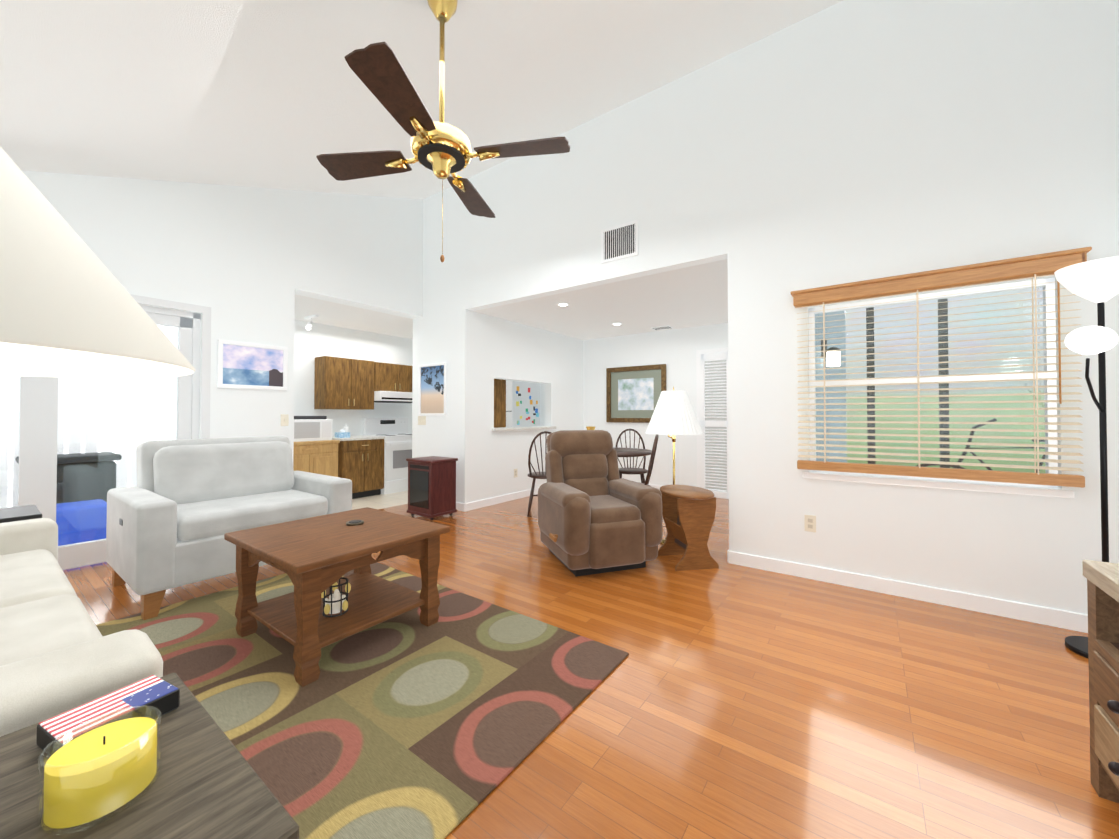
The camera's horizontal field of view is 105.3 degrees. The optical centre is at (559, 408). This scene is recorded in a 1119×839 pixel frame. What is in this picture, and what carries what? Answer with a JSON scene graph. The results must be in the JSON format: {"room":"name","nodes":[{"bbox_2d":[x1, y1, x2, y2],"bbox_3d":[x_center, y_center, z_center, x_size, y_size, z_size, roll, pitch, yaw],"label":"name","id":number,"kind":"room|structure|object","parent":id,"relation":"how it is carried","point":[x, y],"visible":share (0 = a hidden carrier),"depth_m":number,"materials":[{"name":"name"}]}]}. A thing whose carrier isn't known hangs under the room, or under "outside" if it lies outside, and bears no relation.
{"room":"living room","nodes":[
{"label":"living room","id":0,"kind":"room"},
{"bbox_2d":[21,170,422,458],"bbox_3d":[-3.195,-0.831,3.796,0.210,4.050,4.520,-1,-1,36],"label":"wall","id":1,"kind":"structure","parent":0,"point":[246,264],"depth_m":4.00,"materials":[{"name":"white paint"}]},
{"bbox_2d":[0,304,200,568],"bbox_3d":[-3.710,0.169,3.044,0.100,2.030,1.780,-1,-1,36],"label":"sliding door","id":2,"kind":"structure","parent":1,"relation":"in","point":[37,475],"depth_m":3.15,"materials":[{"name":"white"}]},
{"bbox_2d":[130,294,210,438],"bbox_3d":[-3.633,0.138,2.988,0.012,2.090,1.900,-1,-1,36],"label":"door frame","id":3,"kind":"structure","parent":1,"relation":"attached to","point":[205,311],"depth_m":3.72,"materials":[{"name":"white"}]},
{"bbox_2d":[217,339,287,389],"bbox_3d":[-2.875,-0.403,4.028,0.025,0.430,0.560,-1,-1,36],"label":"picture","id":4,"kind":"object","parent":1,"relation":"attached to","point":[240,365],"visible":0.98,"depth_m":4.01,"materials":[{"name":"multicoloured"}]},
{"bbox_2d":[281,414,288,425],"bbox_3d":[-2.726,0.111,4.239,0.013,0.115,0.070,-1,-1,36],"label":"light switch","id":5,"kind":"object","parent":1,"relation":"attached to","point":[284,419],"visible":1,"depth_m":4.24,"materials":[{"name":"beige plastic"}]},
{"bbox_2d":[294,320,412,435],"bbox_3d":[-2.768,-0.037,6.908,0.120,2.550,4.640,-1,-1,36],"label":"wall","id":6,"kind":"structure","parent":0,"point":[315,341],"depth_m":6.26,"materials":[{"name":"white paint"}]},
{"bbox_2d":[314,356,377,409],"bbox_3d":[-3.065,-0.353,6.120,0.308,0.714,0.706,-1,-1,36],"label":"upper cabinet","id":7,"kind":"object","parent":6,"relation":"attached to","point":[346,383],"depth_m":5.96,"materials":[{"name":"brown wood"}]},
{"bbox_2d":[378,362,412,391],"bbox_3d":[-2.639,-0.478,6.710,0.308,0.433,0.738,-1,-1,36],"label":"upper cabinet","id":8,"kind":"object","parent":6,"relation":"attached to","point":[391,377],"depth_m":6.58,"materials":[{"name":"brown wood"}]},
{"bbox_2d":[374,391,411,402],"bbox_3d":[-2.577,-0.180,6.662,0.462,0.159,0.738,-1,-1,36],"label":"range hood","id":9,"kind":"object","parent":8,"relation":"attached to","point":[390,397],"visible":0.56,"depth_m":6.40,"materials":[{"name":"white metal"}]},
{"bbox_2d":[352,491,407,509],"bbox_3d":[-1.841,1.278,6.218,2.410,0.100,4.640,-1,-1,36],"label":"floor","id":10,"kind":"structure","parent":0,"point":[381,501],"depth_m":5.64,"materials":[{"name":"beige tile"}]},
{"bbox_2d":[293,440,339,476],"bbox_3d":[-3.322,0.813,5.470,0.555,0.810,0.740,-1,-1,36],"label":"base cabinet","id":11,"kind":"object","parent":10,"relation":"on","point":[318,457],"visible":0.38,"depth_m":5.39,"materials":[{"name":"brown wood"}]},
{"bbox_2d":[294,419,331,441],"bbox_3d":[-3.294,0.271,5.543,0.384,0.274,0.500,-1,-1,36],"label":"microwave","id":12,"kind":"object","parent":11,"relation":"on","point":[312,429],"visible":0.67,"depth_m":5.43,"materials":[{"name":"white"}]},
{"bbox_2d":[294,416,326,418],"bbox_3d":[-3.307,0.111,5.530,0.320,0.044,0.420,-1,-1,36],"label":"box","id":13,"kind":"object","parent":12,"relation":"on","point":[310,417],"visible":0.6,"depth_m":5.44,"materials":[{"name":"grey"}]},
{"bbox_2d":[332,435,384,498],"bbox_3d":[-2.923,0.809,6.030,0.625,0.834,0.625,-1,-1,36],"label":"base cabinet","id":14,"kind":"object","parent":10,"relation":"on","point":[361,462],"visible":0.79,"depth_m":5.86,"materials":[{"name":"brown wood"}]},
{"bbox_2d":[335,429,349,437],"bbox_3d":[-2.957,0.331,5.823,0.120,0.116,0.150,-1,-1,36],"label":"tissue box","id":15,"kind":"object","parent":14,"relation":"on","point":[342,433],"visible":1,"depth_m":5.79,"materials":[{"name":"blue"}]},
{"bbox_2d":[363,418,411,494],"bbox_3d":[-2.508,0.686,6.592,0.640,1.095,0.750,-1,-1,36],"label":"stove","id":16,"kind":"object","parent":10,"relation":"on","point":[397,445],"visible":0.62,"depth_m":6.36,"materials":[{"name":"white metal"}]},
{"bbox_2d":[494,379,505,427],"bbox_3d":[-1.266,0.174,5.911,0.620,2.100,0.870,-1,-1,36],"label":"pantry","id":17,"kind":"object","parent":10,"relation":"on","point":[499,402],"visible":0.02,"depth_m":5.98,"materials":[{"name":"brown wood"}]},
{"bbox_2d":[506,381,539,426],"bbox_3d":[-0.865,0.390,7.739,0.724,1.720,0.772,-1,-1,36],"label":"fridge","id":18,"kind":"object","parent":10,"relation":"on","point":[522,404],"visible":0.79,"depth_m":7.44,"materials":[{"name":"white metal"}]},
{"bbox_2d":[0,0,842,338],"bbox_3d":[-0.486,-2.031,3.531,7.570,1.678,7.240,-1,-1,36],"label":"ceiling","id":19,"kind":"structure","parent":0,"point":[274,94],"depth_m":2.70,"materials":[{"name":"white paint"}]},
{"bbox_2d":[304,314,318,329],"bbox_3d":[-3.225,-1.109,5.507,0.300,0.186,0.091,-1,-1,36],"label":"track spotlight","id":20,"kind":"object","parent":19,"relation":"attached to","point":[308,326],"visible":1,"depth_m":5.49,"materials":[{"name":"white metal"}]},
{"bbox_2d":[316,0,569,261],"bbox_3d":[-0.590,-1.426,2.142,1.010,1.354,1.010,1,-1,-36],"label":"ceiling fan","id":21,"kind":"object","parent":19,"relation":"hanging from","point":[440,149],"visible":1,"depth_m":2.08,"materials":[{"name":"brown wood"}]},
{"bbox_2d":[506,380,544,425],"bbox_3d":[-0.492,-0.021,8.050,2.230,2.550,0.120,-1,-1,36],"label":"wall","id":22,"kind":"structure","parent":0,"point":[542,404],"depth_m":7.85,"materials":[{"name":"white paint"}]},
{"bbox_2d":[472,311,583,501],"bbox_3d":[-0.372,-0.022,6.211,0.120,2.500,2.480,-1,-1,36],"label":"wall","id":23,"kind":"structure","parent":0,"point":[503,349],"depth_m":5.81,"materials":[{"name":"white paint"}]},
{"bbox_2d":[460,487,538,511],"bbox_3d":[-0.364,1.179,6.087,0.018,0.095,2.584,-1,-1,36],"label":"baseboard","id":24,"kind":"structure","parent":23,"relation":"attached to","point":[469,506],"depth_m":5.45,"materials":[{"name":"white wood"}]},
{"bbox_2d":[492,426,555,430],"bbox_3d":[-0.551,0.273,6.003,0.310,0.035,1.300,-1,-1,36],"label":"sill","id":25,"kind":"structure","parent":23,"relation":"on","point":[519,428],"depth_m":5.85,"materials":[{"name":"white paint"}]},
{"bbox_2d":[63,494,1118,838],"bbox_3d":[0.089,1.234,3.069,6.150,0.100,7.240,-1,-1,36],"label":"floor","id":26,"kind":"structure","parent":0,"point":[725,700],"depth_m":1.66,"materials":[{"name":"brown wood"}]},
{"bbox_2d":[0,505,41,522],"bbox_3d":[-3.328,0.893,2.436,0.450,0.564,0.450,-1,-1,36],"label":"table","id":27,"kind":"object","parent":26,"relation":"on","point":[16,513],"visible":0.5,"depth_m":2.50,"materials":[{"name":"black"}]},
{"bbox_2d":[0,518,162,736],"bbox_3d":[-2.008,0.698,1.175,2.141,0.918,0.960,-1,-1,36],"label":"sofa","id":28,"kind":"object","parent":26,"relation":"on","point":[59,653],"visible":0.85,"depth_m":1.09,"materials":[{"name":"white fabric"}]},
{"bbox_2d":[0,673,298,838],"bbox_3d":[-0.758,0.848,0.478,0.580,0.600,0.620,-1,-1,36],"label":"end table","id":29,"kind":"object","parent":26,"relation":"on","point":[209,783],"visible":0.49,"depth_m":0.61,"materials":[{"name":"brown wood"}]},
{"bbox_2d":[0,147,195,377],"bbox_3d":[-0.776,0.077,0.465,0.576,0.940,0.576,-1,-1,36],"label":"table lamp","id":30,"kind":"object","parent":29,"relation":"on","point":[70,306],"visible":1,"depth_m":0.49,"materials":[{"name":"beige fabric"}]},
{"bbox_2d":[37,705,161,834],"bbox_3d":[-0.646,0.504,0.606,0.120,0.090,0.121,1,-1,-44],"label":"candle","id":31,"kind":"object","parent":29,"relation":"on","point":[98,772],"visible":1,"depth_m":0.58,"materials":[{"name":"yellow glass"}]},
{"bbox_2d":[37,675,179,755],"bbox_3d":[-0.779,0.533,0.745,0.100,0.036,0.150,0,-1,26],"label":"box","id":32,"kind":"object","parent":29,"relation":"on","point":[160,694],"visible":0.71,"depth_m":0.74,"materials":[{"name":"multicoloured cardboard"}]},
{"bbox_2d":[106,436,351,619],"bbox_3d":[-2.322,0.702,3.079,0.950,0.965,1.203,-1,-1,36],"label":"loveseat","id":33,"kind":"object","parent":26,"relation":"on","point":[179,511],"visible":0.88,"depth_m":2.82,"materials":[{"name":"white fabric"}]},
{"bbox_2d":[96,562,628,838],"bbox_3d":[-1.159,1.164,2.061,2.450,0.012,1.700,-1,-1,36],"label":"rug","id":34,"kind":"object","parent":26,"relation":"on","point":[407,725],"visible":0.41,"depth_m":1.70,"materials":[{"name":"multicoloured carpet"}]},
{"bbox_2d":[224,507,449,686],"bbox_3d":[-1.164,0.901,2.271,0.830,0.520,0.780,-1,-1,36],"label":"coffee table","id":35,"kind":"object","parent":34,"relation":"on","point":[313,558],"visible":1,"depth_m":2.15,"materials":[{"name":"brown wood"}]},
{"bbox_2d":[321,577,350,617],"bbox_3d":[-1.127,0.945,2.151,0.129,0.155,0.129,-1,-1,36],"label":"candle holder","id":36,"kind":"object","parent":35,"relation":"on","point":[336,602],"visible":0.88,"depth_m":2.12,"materials":[{"name":"black"}]},
{"bbox_2d":[346,520,363,525],"bbox_3d":[-1.143,0.635,2.389,0.090,0.014,0.090,-1,-1,36],"label":"coaster","id":37,"kind":"object","parent":35,"relation":"on","point":[354,522],"visible":1,"depth_m":2.37,"materials":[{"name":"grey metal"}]},
{"bbox_2d":[406,456,457,519],"bbox_3d":[-1.443,0.884,4.837,0.450,0.650,0.370,-1,-1,36],"label":"heater","id":38,"kind":"object","parent":26,"relation":"on","point":[431,487],"visible":1,"depth_m":4.70,"materials":[{"name":"red wood"}]},
{"bbox_2d":[527,431,550,516],"bbox_3d":[-0.159,0.732,4.979,0.430,0.964,0.483,0,-1,-2],"label":"dining chair","id":39,"kind":"object","parent":26,"relation":"on","point":[534,475],"visible":0.56,"depth_m":4.82,"materials":[{"name":"brown wood"}]},
{"bbox_2d":[538,430,662,576],"bbox_3d":[0.257,0.684,3.403,0.842,1.010,0.880,0,-1,-19],"label":"recliner","id":40,"kind":"object","parent":26,"relation":"on","point":[597,514],"visible":1,"depth_m":3.12,"materials":[{"name":"brown fabric"}]},
{"bbox_2d":[616,429,647,482],"bbox_3d":[0.907,0.738,5.418,0.430,0.964,0.482,0,-1,6],"label":"dining chair","id":41,"kind":"object","parent":26,"relation":"on","point":[635,470],"visible":0.6,"depth_m":5.54,"materials":[{"name":"brown wood"}]},
{"bbox_2d":[613,447,651,456],"bbox_3d":[0.552,0.838,4.814,1.000,0.739,1.000,-1,-1,36],"label":"dining table","id":42,"kind":"object","parent":26,"relation":"on","point":[629,452],"visible":0.25,"depth_m":4.57,"materials":[{"name":"brown wood"}]},
{"bbox_2d":[586,426,594,429],"bbox_3d":[0.352,0.333,4.818,0.110,0.270,0.110,-1,-1,36],"label":"tulip vase","id":43,"kind":"object","parent":42,"relation":"on","point":[590,427],"visible":0.21,"depth_m":4.78,"materials":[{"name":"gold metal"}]},
{"bbox_2d":[637,434,658,485],"bbox_3d":[0.724,0.720,4.186,0.483,0.964,0.430,0,-1,16],"label":"dining chair","id":44,"kind":"object","parent":26,"relation":"on","point":[651,462],"visible":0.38,"depth_m":4.00,"materials":[{"name":"brown wood"}]},
{"bbox_2d":[646,387,702,544],"bbox_3d":[1.021,0.497,3.813,0.500,1.395,0.500,-1,-1,36],"label":"floor lamp","id":45,"kind":"object","parent":26,"relation":"on","point":[673,413],"visible":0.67,"depth_m":3.68,"materials":[{"name":"white fabric"}]},
{"bbox_2d":[658,485,718,570],"bbox_3d":[0.989,0.910,3.336,0.367,0.555,0.540,0,-1,-10],"label":"side table","id":46,"kind":"object","parent":26,"relation":"on","point":[688,513],"visible":0.98,"depth_m":3.17,"materials":[{"name":"brown wood"}]},
{"bbox_2d":[1054,256,1118,657],"bbox_3d":[2.541,0.239,1.990,0.325,1.860,0.447,-1,-1,36],"label":"lamp","id":47,"kind":"object","parent":26,"relation":"on","point":[1096,281],"visible":0.96,"depth_m":2.03,"materials":[{"name":"black metal"}]},
{"bbox_2d":[1082,559,1118,802],"bbox_3d":[1.332,0.803,0.509,0.528,0.690,1.700,-1,-1,36],"label":"console","id":48,"kind":"object","parent":26,"relation":"on","point":[1103,611],"visible":1,"depth_m":1.26,"materials":[{"name":"brown wood"}]},
{"bbox_2d":[474,259,727,339],"bbox_3d":[1.089,-1.236,5.245,3.400,0.100,2.600,-1,-1,36],"label":"ceiling","id":49,"kind":"structure","parent":0,"point":[693,296],"depth_m":4.96,"materials":[{"name":"white paint"}]},
{"bbox_2d":[557,302,569,306],"bbox_3d":[0.041,-1.186,4.854,0.149,0.009,0.149,0,-1,30],"label":"recessed light","id":50,"kind":"object","parent":49,"relation":"in","point":[562,304],"depth_m":4.83,"materials":[{"name":"white"}]},
{"bbox_2d":[651,325,673,329],"bbox_3d":[1.473,-1.166,6.151,0.280,0.013,0.180,-1,-1,36],"label":"ceiling vent","id":51,"kind":"object","parent":49,"relation":"in","point":[661,327],"visible":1,"depth_m":6.12,"materials":[{"name":"white metal"}]},
{"bbox_2d":[583,323,727,486],"bbox_3d":[1.767,-0.021,6.267,3.520,2.500,0.120,-1,-1,36],"label":"wall","id":52,"kind":"structure","parent":0,"point":[674,350],"depth_m":6.42,"materials":[{"name":"white paint"}]},
{"bbox_2d":[606,364,665,422],"bbox_3d":[1.170,-0.226,6.605,1.000,0.870,0.035,-1,-1,36],"label":"landscape picture","id":53,"kind":"object","parent":52,"relation":"attached to","point":[633,393],"visible":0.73,"depth_m":6.62,"materials":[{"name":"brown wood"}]},
{"bbox_2d":[648,484,725,498],"bbox_3d":[1.728,1.181,6.196,3.280,0.095,0.014,-1,-1,36],"label":"baseboard","id":54,"kind":"structure","parent":52,"relation":"attached to","point":[655,486],"depth_m":6.38,"materials":[{"name":"white"}]},
{"bbox_2d":[696,347,728,498],"bbox_3d":[2.319,0.192,5.773,0.930,2.060,0.030,-1,-1,36],"label":"louvered door","id":55,"kind":"structure","parent":52,"relation":"attached to","point":[712,419],"depth_m":5.91,"materials":[{"name":"white wood"}]},
{"bbox_2d":[412,0,1118,614],"bbox_3d":[0.612,-0.829,3.905,6.250,4.050,0.120,-1,-1,36],"label":"wall","id":56,"kind":"structure","parent":0,"point":[850,140],"depth_m":2.89,"materials":[{"name":"white paint"}]},
{"bbox_2d":[418,416,425,424],"bbox_3d":[-1.790,0.149,5.546,0.165,0.115,0.013,-1,-1,36],"label":"light switch","id":57,"kind":"object","parent":56,"relation":"attached to","point":[421,420],"visible":1,"depth_m":5.54,"materials":[{"name":"beige plastic"}]},
{"bbox_2d":[419,362,446,415],"bbox_3d":[-1.611,-0.243,5.414,0.530,0.660,0.025,-1,-1,36],"label":"framed picture","id":58,"kind":"object","parent":56,"relation":"attached to","point":[432,388],"visible":0.98,"depth_m":5.40,"materials":[{"name":"white"}]},
{"bbox_2d":[456,502,459,510],"bbox_3d":[-1.469,1.168,5.300,0.790,0.095,0.014,-1,-1,36],"label":"baseboard","id":59,"kind":"structure","parent":56,"relation":"attached to","point":[457,503],"depth_m":5.11,"materials":[{"name":"white wood"}]},
{"bbox_2d":[601,219,637,263],"bbox_3d":[0.543,-1.515,3.879,0.370,0.310,0.017,-1,-1,36],"label":"air vent","id":60,"kind":"object","parent":56,"relation":"in","point":[620,241],"visible":1,"depth_m":3.88,"materials":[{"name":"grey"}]},
{"bbox_2d":[804,515,815,531],"bbox_3d":[1.748,0.798,2.980,0.070,0.115,0.008,-1,-1,36],"label":"electrical outlet","id":61,"kind":"object","parent":56,"relation":"attached to","point":[809,523],"visible":1,"depth_m":2.98,"materials":[{"name":"beige plastic"}]},
{"bbox_2d":[727,549,1087,632],"bbox_3d":[2.138,1.131,2.690,2.084,0.095,0.022,-1,-1,36],"label":"baseboard","id":62,"kind":"structure","parent":56,"relation":"attached to","point":[1069,620],"depth_m":2.61,"materials":[{"name":"white wood"}]},
{"bbox_2d":[802,277,1074,497],"bbox_3d":[2.246,-0.121,2.683,1.260,1.200,0.128,-1,-1,36],"label":"window","id":63,"kind":"structure","parent":56,"relation":"in","point":[973,486],"depth_m":2.60,"materials":[{"name":"clear glass"}]},
{"bbox_2d":[790,247,1091,487],"bbox_3d":[2.196,-0.207,2.615,1.370,1.240,0.091,-1,-1,36],"label":"window blinds","id":64,"kind":"object","parent":63,"relation":"attached to","point":[1037,265],"visible":0.88,"depth_m":2.52,"materials":[{"name":"brown wood"}]},
{"bbox_2d":[917,418,1044,472],"bbox_3d":[4.139,0.650,3.974,1.596,1.130,0.100,-1,-1,36],"label":"bicycle","id":65,"kind":"object","parent":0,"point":[973,454],"depth_m":4.08,"materials":[{"name":"grey metal"}]},
{"label":"outside","id":66,"kind":"structure","parent":0,"visible":0},
{"bbox_2d":[62,561,105,569],"bbox_3d":[-5.819,1.239,3.024,3.170,0.090,5.200,-1,-1,36],"label":"ground","id":67,"kind":"structure","parent":66,"point":[84,565],"depth_m":3.29,"materials":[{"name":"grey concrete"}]},
{"bbox_2d":[15,452,121,503],"bbox_3d":[-4.938,0.839,4.306,0.560,0.745,0.660,-1,-1,36],"label":"bin","id":68,"kind":"object","parent":67,"relation":"on","point":[75,487],"depth_m":4.23,"materials":[{"name":"grey"}]},
{"bbox_2d":[56,499,106,545],"bbox_3d":[-4.430,1.035,3.812,0.450,0.340,0.550,-1,-1,36],"label":"bin","id":69,"kind":"object","parent":67,"relation":"on","point":[74,526],"depth_m":3.77,"materials":[{"name":"blue plastic"}]},
{"bbox_2d":[0,376,176,507],"bbox_3d":[-6.100,0.288,3.365,0.070,1.800,4.800,-1,-1,36],"label":"fence","id":70,"kind":"object","parent":67,"relation":"on","point":[104,425],"depth_m":4.75,"materials":[{"name":"white"}]},
{"bbox_2d":[7,325,177,506],"bbox_3d":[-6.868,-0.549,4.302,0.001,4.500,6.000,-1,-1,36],"label":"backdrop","id":71,"kind":"structure","parent":66,"point":[11,394],"depth_m":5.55,"materials":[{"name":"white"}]},
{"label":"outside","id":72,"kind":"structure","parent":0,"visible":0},
{"bbox_2d":[815,298,949,467],"bbox_3d":[5.739,-0.392,4.768,4.520,3.200,7.260,-1,-1,36],"label":"posts","id":73,"kind":"object","parent":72,"point":[868,344],"depth_m":4.16,"materials":[{"name":"grey"}]},
{"bbox_2d":[846,287,1045,472],"bbox_3d":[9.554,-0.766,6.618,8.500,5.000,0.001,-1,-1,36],"label":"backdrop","id":74,"kind":"structure","parent":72,"point":[963,343],"depth_m":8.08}
]}

